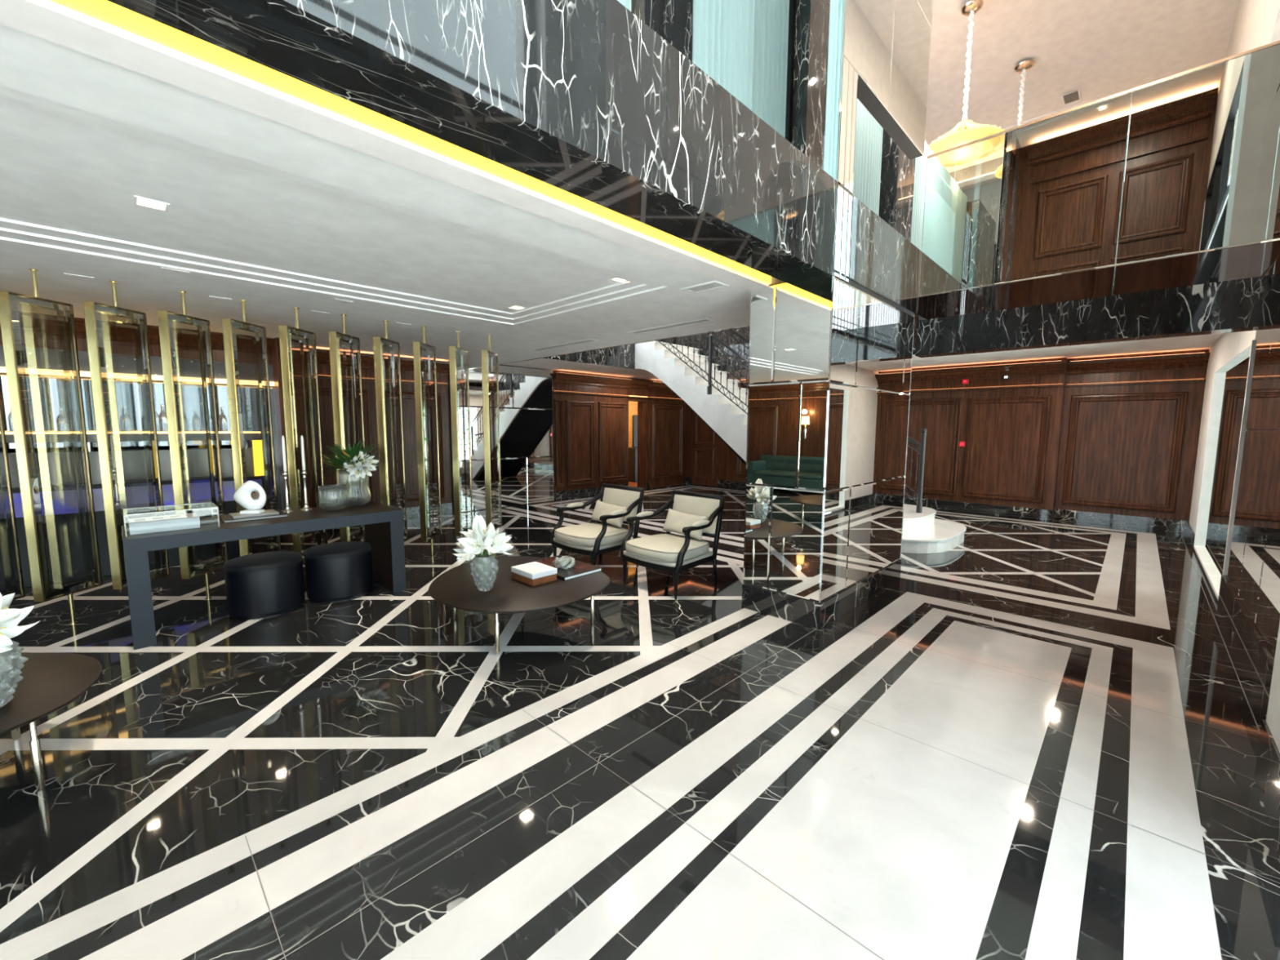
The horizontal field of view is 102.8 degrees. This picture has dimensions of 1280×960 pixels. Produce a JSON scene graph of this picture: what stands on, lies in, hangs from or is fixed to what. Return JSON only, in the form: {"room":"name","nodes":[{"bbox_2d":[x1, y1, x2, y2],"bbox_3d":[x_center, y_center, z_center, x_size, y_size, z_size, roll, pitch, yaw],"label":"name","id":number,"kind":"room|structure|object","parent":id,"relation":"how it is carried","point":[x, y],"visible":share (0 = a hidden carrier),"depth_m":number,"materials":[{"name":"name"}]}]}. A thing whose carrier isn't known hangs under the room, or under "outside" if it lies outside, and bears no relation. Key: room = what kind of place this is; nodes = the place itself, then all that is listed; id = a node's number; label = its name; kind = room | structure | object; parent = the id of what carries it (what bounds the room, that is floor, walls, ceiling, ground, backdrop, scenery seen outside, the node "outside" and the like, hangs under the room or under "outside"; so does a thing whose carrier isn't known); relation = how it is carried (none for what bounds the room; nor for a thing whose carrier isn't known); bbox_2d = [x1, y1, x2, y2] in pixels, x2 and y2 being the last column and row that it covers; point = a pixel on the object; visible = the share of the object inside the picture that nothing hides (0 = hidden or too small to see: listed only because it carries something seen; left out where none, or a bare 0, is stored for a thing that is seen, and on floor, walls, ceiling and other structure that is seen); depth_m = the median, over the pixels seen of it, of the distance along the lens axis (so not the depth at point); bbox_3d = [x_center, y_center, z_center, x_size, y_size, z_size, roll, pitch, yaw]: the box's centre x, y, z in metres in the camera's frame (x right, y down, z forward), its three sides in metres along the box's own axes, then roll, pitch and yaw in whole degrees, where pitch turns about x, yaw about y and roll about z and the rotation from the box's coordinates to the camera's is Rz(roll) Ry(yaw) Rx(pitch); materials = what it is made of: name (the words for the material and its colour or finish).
{"room":"hotel lobby","nodes":[
{"label":"hotel lobby","id":0,"kind":"room"},
{"bbox_2d":[0,311,315,542],"bbox_3d":[-7.280,-0.388,5.124,1.000,2.850,6.620,6,8,44],"label":"wall","id":1,"kind":"structure","parent":0,"point":[40,335],"depth_m":6.19,"materials":[{"name":"black paint"}]},
{"bbox_2d":[0,0,783,364],"bbox_3d":[-3.981,-1.856,4.021,7.040,0.532,9.850,6,8,44],"label":"ceiling","id":2,"kind":"structure","parent":0,"point":[280,202],"depth_m":3.06,"materials":[{"name":"paint"}]},
{"bbox_2d":[133,195,169,212],"bbox_3d":[-2.681,-1.515,2.805,0.140,0.006,0.140,6,8,44],"label":"recessed light","id":3,"kind":"object","parent":2,"relation":"in","point":[139,201],"visible":1,"depth_m":2.80,"materials":[{"name":"white paint"}]},
{"bbox_2d":[507,305,526,310],"bbox_3d":[-1.258,-1.758,5.218,0.140,0.006,0.140,6,8,44],"label":"recessed light","id":4,"kind":"object","parent":2,"relation":"in","point":[513,307],"visible":1,"depth_m":5.22,"materials":[{"name":"white paint"}]},
{"bbox_2d":[530,338,598,351],"bbox_3d":[-1.105,-1.925,7.307,1.400,0.008,0.160,6,8,44],"label":"ceiling vent","id":5,"kind":"object","parent":2,"relation":"in","point":[588,340],"visible":1,"depth_m":7.25,"materials":[{"name":"metal"}]},
{"bbox_2d":[608,277,627,283],"bbox_3d":[-0.155,-1.646,4.193,0.140,0.006,0.140,6,8,44],"label":"recessed light","id":6,"kind":"object","parent":2,"relation":"in","point":[615,279],"visible":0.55,"depth_m":4.22,"materials":[{"name":"white paint"}]},
{"bbox_2d":[627,318,715,334],"bbox_3d":[0.330,-1.774,5.921,1.200,0.008,0.160,6,8,44],"label":"ceiling vent","id":7,"kind":"object","parent":2,"relation":"in","point":[703,320],"visible":1,"depth_m":5.87,"materials":[{"name":"metal"}]},
{"bbox_2d":[680,280,728,293],"bbox_3d":[0.537,-1.601,4.250,0.360,0.008,0.200,6,8,44],"label":"ceiling vent","id":8,"kind":"object","parent":2,"relation":"in","point":[713,285],"visible":1,"depth_m":4.24,"materials":[{"name":"metal"}]},
{"bbox_2d":[303,346,691,519],"bbox_3d":[-1.743,-1.058,11.127,0.520,3.000,9.800,6,8,44],"label":"wall","id":9,"kind":"structure","parent":0,"point":[591,411],"depth_m":9.29,"materials":[{"name":"brown wood"}]},
{"bbox_2d":[304,346,447,361],"bbox_3d":[-4.208,-2.015,8.256,0.120,0.008,2.260,6,8,44],"label":"light","id":10,"kind":"object","parent":9,"relation":"on","point":[322,349],"depth_m":8.08,"materials":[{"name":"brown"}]},
{"bbox_2d":[648,401,684,488],"bbox_3d":[0.738,-0.926,13.572,0.109,2.220,1.370,6,8,44],"label":"door","id":11,"kind":"structure","parent":9,"relation":"in","point":[666,420],"depth_m":13.52,"materials":[{"name":"brown wood"}]},
{"bbox_2d":[628,401,637,487],"bbox_3d":[-0.134,-1.168,14.310,1.600,2.820,4.200,6,8,44],"label":"wall","id":12,"kind":"structure","parent":0,"point":[633,406],"depth_m":15.13,"materials":[{"name":"brown wood"}]},
{"bbox_2d":[628,415,637,482],"bbox_3d":[0.015,-0.939,15.167,0.420,1.950,0.900,6,8,44],"label":"tall cabinet","id":13,"kind":"object","parent":12,"relation":"on","point":[633,451],"visible":0.35,"depth_m":14.94,"materials":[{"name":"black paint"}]},
{"bbox_2d":[0,484,1279,959],"bbox_3d":[-0.998,1.131,5.150,10.200,0.122,17.600,6,8,44],"label":"floor","id":14,"kind":"structure","parent":0,"point":[1039,740],"depth_m":2.39,"materials":[{"name":"black stone"}]},
{"bbox_2d":[0,394,25,599],"bbox_3d":[-4.872,-0.184,3.697,0.077,2.760,0.420,0,6,2],"label":"screen","id":15,"kind":"object","parent":14,"relation":"on","point":[5,475],"visible":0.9,"depth_m":3.94,"materials":[{"name":"metal"}]},
{"bbox_2d":[0,652,102,791],"bbox_3d":[-3.221,1.183,2.121,1.293,0.380,1.392,6,8,44],"label":"coffee table","id":16,"kind":"object","parent":14,"relation":"on","point":[51,682],"visible":0.86,"depth_m":2.37,"materials":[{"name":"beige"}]},
{"bbox_2d":[0,640,28,707],"bbox_3d":[-2.803,0.843,2.184,0.244,0.285,0.244,-3,7,-29],"label":"crystal vase","id":17,"kind":"object","parent":16,"relation":"on","point":[11,661],"visible":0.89,"depth_m":2.21,"materials":[{"name":"white"}]},
{"bbox_2d":[0,592,40,652],"bbox_3d":[-2.818,0.709,2.153,0.368,0.492,0.320,0,6,0],"label":"lily bouquet","id":18,"kind":"object","parent":17,"relation":"in","point":[10,619],"visible":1,"depth_m":2.19,"materials":[{"name":"white plant"}]},
{"bbox_2d":[0,268,102,624],"bbox_3d":[-4.579,-0.213,3.997,0.077,2.760,0.420,0,6,2],"label":"screen","id":19,"kind":"object","parent":14,"relation":"on","point":[9,314],"visible":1,"depth_m":3.89,"materials":[{"name":"metal"}]},
{"bbox_2d":[83,280,169,589],"bbox_3d":[-4.286,-0.243,4.298,0.077,2.760,0.420,0,6,2],"label":"screen","id":20,"kind":"object","parent":14,"relation":"on","point":[92,310],"visible":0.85,"depth_m":4.17,"materials":[{"name":"metal"}]},
{"bbox_2d":[0,431,266,591],"bbox_3d":[-6.799,0.344,4.510,0.550,1.525,5.710,6,8,44],"label":"shelving unit","id":21,"kind":"object","parent":14,"relation":"on","point":[55,470],"depth_m":5.40,"materials":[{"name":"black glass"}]},
{"bbox_2d":[56,408,68,431],"bbox_3d":[-5.973,-0.609,5.284,0.074,0.268,0.076,6,8,44],"label":"bottle","id":22,"kind":"object","parent":21,"relation":"on","point":[61,420],"visible":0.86,"depth_m":5.26,"materials":[{"name":"clear glass"}]},
{"bbox_2d":[121,406,132,434],"bbox_3d":[-5.609,-0.654,5.583,0.074,0.299,0.076,6,8,44],"label":"bottle","id":23,"kind":"object","parent":21,"relation":"on","point":[126,426],"visible":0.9,"depth_m":5.56,"materials":[{"name":"clear glass"}]},
{"bbox_2d":[1,475,262,493],"bbox_3d":[-6.819,0.150,4.468,0.550,0.040,5.650,6,8,44],"label":"countertop","id":24,"kind":"structure","parent":21,"relation":"on","point":[248,477],"depth_m":5.49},
{"bbox_2d":[4,431,261,434],"bbox_3d":[-6.663,-0.389,4.283,0.030,0.020,5.680,6,8,44],"label":"light","id":25,"kind":"object","parent":21,"relation":"on","point":[6,433],"depth_m":5.51,"materials":[{"name":"white"}]},
{"bbox_2d":[5,433,261,443],"bbox_3d":[-6.774,-0.345,4.396,0.340,0.080,5.680,6,8,44],"label":"shelf","id":26,"kind":"object","parent":21,"relation":"attached to","point":[37,437],"depth_m":5.48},
{"bbox_2d":[159,404,168,431],"bbox_3d":[-5.422,-0.693,5.816,0.074,0.331,0.076,6,8,44],"label":"bottle","id":27,"kind":"object","parent":21,"relation":"on","point":[162,415],"visible":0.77,"depth_m":5.79,"materials":[{"name":"clear glass"}]},
{"bbox_2d":[191,408,201,431],"bbox_3d":[-5.198,-0.686,5.990,0.074,0.284,0.076,6,8,44],"label":"bottle","id":28,"kind":"object","parent":21,"relation":"on","point":[196,421],"visible":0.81,"depth_m":5.97,"materials":[{"name":"clear glass"}]},
{"bbox_2d":[218,407,227,431],"bbox_3d":[-5.060,-0.724,6.202,0.074,0.315,0.076,6,8,44],"label":"bottle","id":29,"kind":"object","parent":21,"relation":"on","point":[222,419],"visible":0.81,"depth_m":6.18,"materials":[{"name":"clear glass"}]},
{"bbox_2d":[252,440,264,475],"bbox_3d":[-4.709,-0.272,6.310,0.020,0.440,0.100,6,8,44],"label":"light","id":30,"kind":"object","parent":21,"relation":"on","point":[258,469],"depth_m":6.30,"materials":[{"name":"yellow"}]},
{"bbox_2d":[157,290,228,599],"bbox_3d":[-3.992,-0.273,4.598,0.077,2.760,0.420,0,6,2],"label":"screen","id":31,"kind":"object","parent":14,"relation":"on","point":[166,318],"visible":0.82,"depth_m":4.48,"materials":[{"name":"metal"}]},
{"bbox_2d":[222,299,280,556],"bbox_3d":[-3.699,-0.302,4.898,0.077,2.760,0.420,0,6,2],"label":"screen","id":32,"kind":"object","parent":14,"relation":"on","point":[229,326],"visible":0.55,"depth_m":4.75,"materials":[{"name":"metal"}]},
{"bbox_2d":[121,502,406,649],"bbox_3d":[-3.210,0.722,4.538,0.736,0.800,1.900,6,8,44],"label":"console table","id":33,"kind":"object","parent":14,"relation":"on","point":[383,523],"visible":0.94,"depth_m":4.20,"materials":[{"name":"wood"}]},
{"bbox_2d":[128,512,199,534],"bbox_3d":[-3.672,0.334,3.949,0.280,0.086,0.390,6,8,44],"label":"book","id":34,"kind":"object","parent":33,"relation":"on","point":[184,521],"visible":1,"depth_m":3.87,"materials":[{"name":"paper"}]},
{"bbox_2d":[133,515,180,521],"bbox_3d":[-3.689,0.294,3.913,0.120,0.001,0.260,6,8,44],"label":"print","id":35,"kind":"object","parent":34,"relation":"on","point":[175,516],"depth_m":3.90},
{"bbox_2d":[122,502,219,536],"bbox_3d":[-3.644,0.296,3.981,0.367,0.158,0.527,6,8,44],"label":"case","id":36,"kind":"object","parent":33,"relation":"on","point":[135,511],"visible":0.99,"depth_m":3.98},
{"bbox_2d":[218,509,288,523],"bbox_3d":[-3.384,0.315,4.469,0.360,0.024,0.444,6,8,44],"label":"flat book","id":37,"kind":"object","parent":33,"relation":"on","point":[224,518],"visible":0.66,"depth_m":4.35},
{"bbox_2d":[228,509,279,518],"bbox_3d":[-3.383,0.295,4.483,0.240,0.012,0.320,6,8,44],"label":"book","id":38,"kind":"object","parent":37,"relation":"on","point":[234,515],"visible":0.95,"depth_m":4.43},
{"bbox_2d":[233,480,266,514],"bbox_3d":[-3.408,0.147,4.468,0.272,0.286,0.096,-1,6,-8],"label":"ring sculpture","id":39,"kind":"object","parent":38,"relation":"on","point":[245,495],"visible":1,"depth_m":4.44,"materials":[{"name":"white ceramic"}]},
{"bbox_2d":[281,471,294,512],"bbox_3d":[-3.273,0.110,4.735,0.100,0.378,0.100,6,8,44],"label":"candlestick","id":40,"kind":"object","parent":33,"relation":"on","point":[285,474],"visible":0.98,"depth_m":4.73,"materials":[{"name":"silver metal"}]},
{"bbox_2d":[281,435,286,471],"bbox_3d":[-3.271,-0.244,4.699,0.025,0.332,0.025,6,8,44],"label":"taper candle","id":41,"kind":"object","parent":40,"relation":"on","point":[282,437],"visible":1,"depth_m":4.69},
{"bbox_2d":[300,470,312,510],"bbox_3d":[-3.186,0.096,4.867,0.100,0.378,0.100,6,8,44],"label":"candlestick","id":42,"kind":"object","parent":33,"relation":"on","point":[304,473],"visible":1,"depth_m":4.86,"materials":[{"name":"silver metal"}]},
{"bbox_2d":[300,435,305,470],"bbox_3d":[-3.185,-0.257,4.830,0.025,0.332,0.025,6,8,44],"label":"taper candle","id":43,"kind":"object","parent":42,"relation":"on","point":[301,437],"visible":1,"depth_m":4.82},
{"bbox_2d":[318,484,348,511],"bbox_3d":[-2.922,0.169,4.874,0.248,0.232,0.248,6,8,44],"label":"glass vase","id":44,"kind":"object","parent":33,"relation":"on","point":[333,497],"visible":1,"depth_m":4.79,"materials":[{"name":"white"}]},
{"bbox_2d":[337,471,371,506],"bbox_3d":[-2.865,0.079,5.125,0.297,0.360,0.297,6,8,44],"label":"glass vase","id":45,"kind":"object","parent":33,"relation":"on","point":[358,490],"visible":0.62,"depth_m":5.03,"materials":[{"name":"white"}]},
{"bbox_2d":[315,439,382,472],"bbox_3d":[-2.871,-0.095,5.104,0.598,0.634,0.543,1,6,3],"label":"palm leaves","id":46,"kind":"object","parent":45,"relation":"in","point":[343,455],"visible":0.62,"depth_m":5.01,"materials":[{"name":"green plant"}]},
{"bbox_2d":[343,450,378,478],"bbox_3d":[-2.766,-0.029,5.042,0.302,0.518,0.240,1,6,2],"label":"lily bouquet","id":47,"kind":"object","parent":45,"relation":"in","point":[353,471],"visible":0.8,"depth_m":5.02,"materials":[{"name":"white plant"}]},
{"bbox_2d":[223,551,305,619],"bbox_3d":[-3.261,0.901,4.458,0.553,0.460,0.553,6,8,44],"label":"ottoman","id":48,"kind":"object","parent":14,"relation":"on","point":[265,584],"visible":1,"depth_m":4.26,"materials":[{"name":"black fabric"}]},
{"bbox_2d":[278,306,328,560],"bbox_3d":[-3.405,-0.332,5.199,0.077,2.760,0.420,0,6,2],"label":"screen","id":49,"kind":"object","parent":14,"relation":"on","point":[285,331],"visible":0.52,"depth_m":5.04,"materials":[{"name":"metal"}]},
{"bbox_2d":[303,541,373,602],"bbox_3d":[-2.860,0.861,4.869,0.553,0.460,0.553,6,8,44],"label":"ottoman","id":50,"kind":"object","parent":14,"relation":"on","point":[335,571],"visible":1,"depth_m":4.66,"materials":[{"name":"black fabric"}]},
{"bbox_2d":[328,314,365,542],"bbox_3d":[-3.112,-0.362,5.499,0.077,2.760,0.420,0,6,2],"label":"screen","id":51,"kind":"object","parent":14,"relation":"on","point":[335,337],"visible":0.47,"depth_m":5.30,"materials":[{"name":"metal"}]},
{"bbox_2d":[373,320,408,541],"bbox_3d":[-2.818,-0.391,5.800,0.077,2.760,0.420,0,6,2],"label":"screen","id":52,"kind":"object","parent":14,"relation":"on","point":[378,342],"visible":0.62,"depth_m":5.63,"materials":[{"name":"metal"}]},
{"bbox_2d":[413,325,442,558],"bbox_3d":[-2.525,-0.421,6.100,0.077,2.760,0.420,0,6,2],"label":"screen","id":53,"kind":"object","parent":14,"relation":"on","point":[418,346],"visible":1,"depth_m":5.96,"materials":[{"name":"metal"}]},
{"bbox_2d":[448,330,472,537],"bbox_3d":[-2.232,-0.451,6.400,0.077,2.760,0.420,0,6,2],"label":"screen","id":54,"kind":"object","parent":14,"relation":"on","point":[454,351],"visible":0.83,"depth_m":6.25,"materials":[{"name":"metal"}]},
{"bbox_2d":[481,335,502,530],"bbox_3d":[-1.938,-0.480,6.701,0.077,2.760,0.420,0,6,2],"label":"screen","id":55,"kind":"object","parent":14,"relation":"on","point":[486,354],"visible":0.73,"depth_m":6.55,"materials":[{"name":"metal"}]},
{"bbox_2d":[448,361,554,513],"bbox_3d":[-2.647,-0.852,10.118,0.052,2.790,2.270,6,8,44],"label":"wall","id":56,"kind":"structure","parent":14,"relation":"on","point":[526,394],"depth_m":10.18,"materials":[{"name":"black paint"}]},
{"bbox_2d":[427,555,609,654],"bbox_3d":[-1.002,0.986,4.135,1.493,0.380,1.319,6,8,44],"label":"coffee table","id":57,"kind":"object","parent":14,"relation":"on","point":[455,588],"visible":0.79,"depth_m":3.81,"materials":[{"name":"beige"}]},
{"bbox_2d":[470,553,498,591],"bbox_3d":[-1.161,0.693,3.823,0.208,0.262,0.208,6,8,44],"label":"crystal vase","id":58,"kind":"object","parent":57,"relation":"on","point":[484,570],"visible":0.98,"depth_m":3.76,"materials":[{"name":"white"}]},
{"bbox_2d":[452,514,513,557],"bbox_3d":[-1.157,0.524,3.801,0.441,0.536,0.332,2,6,14],"label":"lily bouquet","id":59,"kind":"object","parent":58,"relation":"in","point":[481,535],"visible":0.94,"depth_m":3.76,"materials":[{"name":"white plant"}]},
{"bbox_2d":[511,561,557,586],"bbox_3d":[-0.851,0.750,4.107,0.304,0.096,0.234,6,8,44],"label":"lidded box","id":60,"kind":"object","parent":57,"relation":"on","point":[535,573],"visible":1,"depth_m":4.03,"materials":[{"name":"brown wood"}]},
{"bbox_2d":[522,555,602,581],"bbox_3d":[-0.677,0.751,4.417,0.600,0.031,0.405,6,8,44],"label":"book","id":61,"kind":"object","parent":57,"relation":"on","point":[580,569],"visible":0.69,"depth_m":4.30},
{"bbox_2d":[551,555,575,569],"bbox_3d":[-0.643,0.701,4.346,0.196,0.085,0.193,6,8,44],"label":"knot","id":62,"kind":"object","parent":61,"relation":"on","point":[563,562],"visible":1,"depth_m":4.28,"materials":[{"name":"white"}]},
{"bbox_2d":[537,557,591,569],"bbox_3d":[-0.686,0.735,4.435,0.480,0.001,0.310,6,8,44],"label":"print","id":63,"kind":"object","parent":61,"relation":"on","point":[578,565],"depth_m":4.44},
{"bbox_2d":[551,483,644,567],"bbox_3d":[-0.488,0.548,5.817,0.807,0.915,0.861,6,8,44],"label":"armchair","id":64,"kind":"object","parent":14,"relation":"on","point":[593,540],"visible":0.96,"depth_m":5.68,"materials":[{"name":"fabric"}]},
{"bbox_2d":[554,523,628,546],"bbox_3d":[-0.550,0.598,5.759,0.716,0.132,0.686,6,8,44],"label":"seat cushion","id":65,"kind":"object","parent":64,"relation":"on","point":[587,534],"depth_m":5.56,"materials":[{"name":"fabric"}]},
{"bbox_2d":[591,500,627,528],"bbox_3d":[-0.359,0.387,5.890,0.543,0.256,0.165,6,8,43],"label":"lumbar pillow","id":66,"kind":"object","parent":64,"relation":"on","point":[601,508],"visible":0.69,"depth_m":5.84,"materials":[{"name":"fabric"}]},
{"bbox_2d":[602,487,639,522],"bbox_3d":[-0.236,0.294,6.050,0.603,0.370,0.120,6,8,44],"label":"cushion","id":67,"kind":"object","parent":64,"relation":"on","point":[620,496],"depth_m":5.99,"materials":[{"name":"fabric"}]},
{"bbox_2d":[620,489,724,599],"bbox_3d":[0.330,0.615,5.213,0.807,0.915,0.861,6,8,44],"label":"armchair","id":68,"kind":"object","parent":14,"relation":"on","point":[668,552],"visible":0.95,"depth_m":5.12,"materials":[{"name":"fabric"}]},
{"bbox_2d":[625,533,709,561],"bbox_3d":[0.269,0.664,5.155,0.716,0.132,0.686,6,8,44],"label":"seat cushion","id":69,"kind":"object","parent":68,"relation":"on","point":[660,547],"depth_m":4.97,"materials":[{"name":"fabric"}]},
{"bbox_2d":[662,508,707,540],"bbox_3d":[0.459,0.453,5.286,0.543,0.256,0.165,6,8,43],"label":"lumbar pillow","id":70,"kind":"object","parent":68,"relation":"on","point":[676,521],"visible":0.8,"depth_m":5.25,"materials":[{"name":"fabric"}]},
{"bbox_2d":[672,493,719,533],"bbox_3d":[0.582,0.360,5.446,0.603,0.370,0.120,6,8,44],"label":"cushion","id":71,"kind":"object","parent":68,"relation":"on","point":[699,504],"depth_m":5.38,"materials":[{"name":"fabric"}]},
{"bbox_2d":[635,328,966,553],"bbox_3d":[2.263,-1.438,8.826,5.917,4.268,2.189,6,8,44],"label":"staircase","id":72,"kind":"structure","parent":14,"relation":"on","point":[720,401],"depth_m":9.14,"materials":[{"name":"stone"}]},
{"bbox_2d":[741,0,933,629],"bbox_3d":[1.861,-3.377,4.547,0.728,9.000,1.928,6,8,44],"label":"column","id":73,"kind":"structure","parent":14,"relation":"on","point":[830,359],"depth_m":4.22,"materials":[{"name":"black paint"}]},
{"bbox_2d":[631,0,1010,349],"bbox_3d":[-0.138,-5.364,7.733,6.480,5.720,23.400,6,8,44],"label":"wall","id":74,"kind":"structure","parent":0,"point":[672,20],"depth_m":5.42,"materials":[{"name":"black stone"}]},
{"bbox_2d":[617,0,631,11],"bbox_3d":[-1.421,-4.685,1.976,0.055,5.500,3.900,6,8,44],"label":"sheer curtain","id":75,"kind":"object","parent":74,"relation":"hanging from","point":[627,3],"visible":0.02,"depth_m":3.51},
{"bbox_2d":[693,0,789,137],"bbox_3d":[0.927,-4.922,4.382,0.054,5.500,1.480,6,8,44],"label":"sheer curtain","id":76,"kind":"object","parent":74,"relation":"hanging from","point":[741,45],"visible":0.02,"depth_m":4.53,"materials":[{"name":"fabric"}]},
{"bbox_2d":[692,0,796,143],"bbox_3d":[0.917,-4.835,4.611,0.080,5.320,1.900,6,8,44],"label":"window","id":77,"kind":"structure","parent":74,"relation":"in","point":[792,15],"depth_m":5.30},
{"bbox_2d":[911,140,967,284],"bbox_3d":[5.207,-4.046,8.991,0.056,2.850,3.540,6,8,44],"label":"window","id":78,"kind":"structure","parent":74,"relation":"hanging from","point":[944,210],"depth_m":8.91,"materials":[{"name":"glass"}]},
{"bbox_2d":[991,242,996,285],"bbox_3d":[1.737,-5.092,5.333,0.024,5.647,20.547,6,8,44],"label":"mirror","id":79,"kind":"object","parent":74,"relation":"attached to","point":[995,244],"visible":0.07,"depth_m":12.65,"materials":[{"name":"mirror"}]},
{"bbox_2d":[501,266,1222,380],"bbox_3d":[4.500,-2.491,10.304,10.000,0.480,13.670,6,8,44],"label":"ceiling","id":80,"kind":"structure","parent":0,"point":[1198,342],"depth_m":8.45,"materials":[{"name":"paint"}]},
{"bbox_2d":[49,0,966,348],"bbox_3d":[-0.296,-1.720,2.502,0.730,0.665,14.800,6,8,44],"label":"fascia","id":81,"kind":"structure","parent":80,"relation":"attached to","point":[581,104],"depth_m":2.10,"materials":[{"name":"black stone"}]},
{"bbox_2d":[49,0,771,283],"bbox_3d":[-1.849,-1.389,1.052,0.197,0.190,8.520,6,8,44],"label":"light","id":82,"kind":"object","parent":81,"relation":"attached to","point":[104,11],"depth_m":1.93,"materials":[{"name":"yellow"}]},
{"bbox_2d":[493,324,915,371],"bbox_3d":[1.108,-2.380,8.681,7.200,0.640,3.970,6,8,44],"label":"balcony","id":83,"kind":"structure","parent":80,"relation":"attached to","point":[620,356],"depth_m":10.07,"materials":[{"name":"paint"}]},
{"bbox_2d":[683,326,749,348],"bbox_3d":[2.571,-3.177,9.928,4.451,0.944,0.042,6,8,44],"label":"gallery railing","id":84,"kind":"object","parent":83,"relation":"on","point":[740,331],"visible":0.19,"depth_m":10.81,"materials":[{"name":"black metal"}]},
{"bbox_2d":[852,98,883,215],"bbox_3d":[2.659,-3.789,6.382,0.055,2.850,1.750,6,8,44],"label":"sheer curtain","id":85,"kind":"object","parent":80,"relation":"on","point":[868,132],"visible":0.17,"depth_m":6.62,"materials":[{"name":"fabric"}]},
{"bbox_2d":[915,274,1279,357],"bbox_3d":[3.739,-1.419,4.469,2.365,0.460,0.210,6,8,44],"label":"balcony","id":86,"kind":"structure","parent":80,"relation":"attached to","point":[1251,304],"depth_m":4.19,"materials":[{"name":"black stone"}]},
{"bbox_2d":[917,40,1279,320],"bbox_3d":[3.674,-2.317,4.312,2.355,1.578,0.027,6,8,44],"label":"balustrade","id":87,"kind":"object","parent":86,"relation":"on","point":[1202,168],"visible":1,"depth_m":4.03,"materials":[{"name":"clear"}]},
{"bbox_2d":[689,349,1209,533],"bbox_3d":[5.034,-0.972,10.948,9.900,2.930,0.620,6,8,44],"label":"wall","id":88,"kind":"structure","parent":0,"point":[1106,440],"depth_m":8.81,"materials":[{"name":"brown wood"}]},
{"bbox_2d":[692,409,718,486],"bbox_3d":[1.766,-0.950,13.940,0.870,2.200,0.109,6,8,44],"label":"door","id":89,"kind":"structure","parent":88,"relation":"in","point":[704,440],"depth_m":13.98,"materials":[{"name":"brown wood"}]},
{"bbox_2d":[917,360,1054,370],"bbox_3d":[4.230,-2.292,11.323,7.930,0.008,0.120,6,8,44],"label":"light","id":90,"kind":"object","parent":88,"relation":"on","point":[1051,362],"depth_m":9.18,"materials":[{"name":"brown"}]},
{"bbox_2d":[1070,352,1199,361],"bbox_3d":[7.847,-1.946,8.133,1.530,0.008,0.120,6,8,44],"label":"light","id":91,"kind":"object","parent":88,"relation":"on","point":[1194,353],"depth_m":7.99,"materials":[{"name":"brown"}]},
{"bbox_2d":[994,164,1002,178],"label":"chandelier","id":92,"kind":"object","parent":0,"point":[998,172],"depth_m":10.76,"materials":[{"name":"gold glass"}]},
{"bbox_2d":[949,118,1199,282],"bbox_3d":[4.980,-5.440,10.553,10.100,6.300,12.430,6,8,44],"label":"wall","id":93,"kind":"structure","parent":0,"point":[988,194],"depth_m":14.23,"materials":[{"name":"paint"}]},
{"bbox_2d":[956,135,1128,190],"bbox_3d":[9.167,-8.369,14.568,9.500,0.140,0.250,6,8,44],"label":"cove","id":94,"kind":"object","parent":93,"relation":"attached to","point":[989,178],"depth_m":14.23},
{"bbox_2d":[924,0,1239,182],"bbox_3d":[1.137,-7.928,6.235,10.000,0.600,23.400,6,8,44],"label":"ceiling","id":95,"kind":"structure","parent":0,"point":[1101,49],"depth_m":10.09,"materials":[{"name":"paint"}]},
{"bbox_2d":[928,0,1004,167],"bbox_3d":[5.844,-7.099,9.132,1.300,2.500,1.300,2,6,13],"label":"chandelier","id":96,"kind":"object","parent":95,"relation":"hanging from","point":[966,131],"visible":0.91,"depth_m":9.04,"materials":[{"name":"yellow glass"}]},
{"bbox_2d":[957,171,995,182],"bbox_3d":[9.150,-8.462,14.541,9.300,0.030,0.100,6,8,44],"label":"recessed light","id":97,"kind":"object","parent":95,"relation":"in","point":[994,171],"depth_m":14.25,"materials":[{"name":"white"}]},
{"bbox_2d":[1013,59,1034,126],"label":"chandelier","id":98,"kind":"object","parent":95,"relation":"hanging from","point":[1022,68],"depth_m":10.49,"materials":[{"name":"gold metal"}]},
{"bbox_2d":[1061,88,1081,105],"bbox_3d":[9.718,-8.617,11.518,0.320,0.008,0.500,6,8,44],"label":"ceiling vent","id":99,"kind":"object","parent":95,"relation":"in","point":[1075,95],"visible":1,"depth_m":11.52,"materials":[{"name":"metal"}]},
{"bbox_2d":[1186,0,1279,857],"bbox_3d":[4.580,-3.239,3.335,0.460,9.000,23.400,6,8,44],"label":"wall","id":100,"kind":"structure","parent":0,"point":[1256,24],"depth_m":3.98,"materials":[{"name":"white paint"}]},
{"bbox_2d":[1193,339,1254,599],"bbox_3d":[6.375,-0.146,5.600,0.080,2.340,3.100,6,8,44],"label":"window","id":101,"kind":"structure","parent":100,"relation":"in","point":[1231,381],"depth_m":5.62,"materials":[{"name":"white paint"}]},
{"bbox_2d":[1225,324,1279,657],"bbox_3d":[4.124,-2.080,3.095,0.007,6.137,3.337,6,8,44],"label":"mirror","id":102,"kind":"object","parent":100,"relation":"attached to","point":[1253,562],"visible":0.92,"depth_m":3.67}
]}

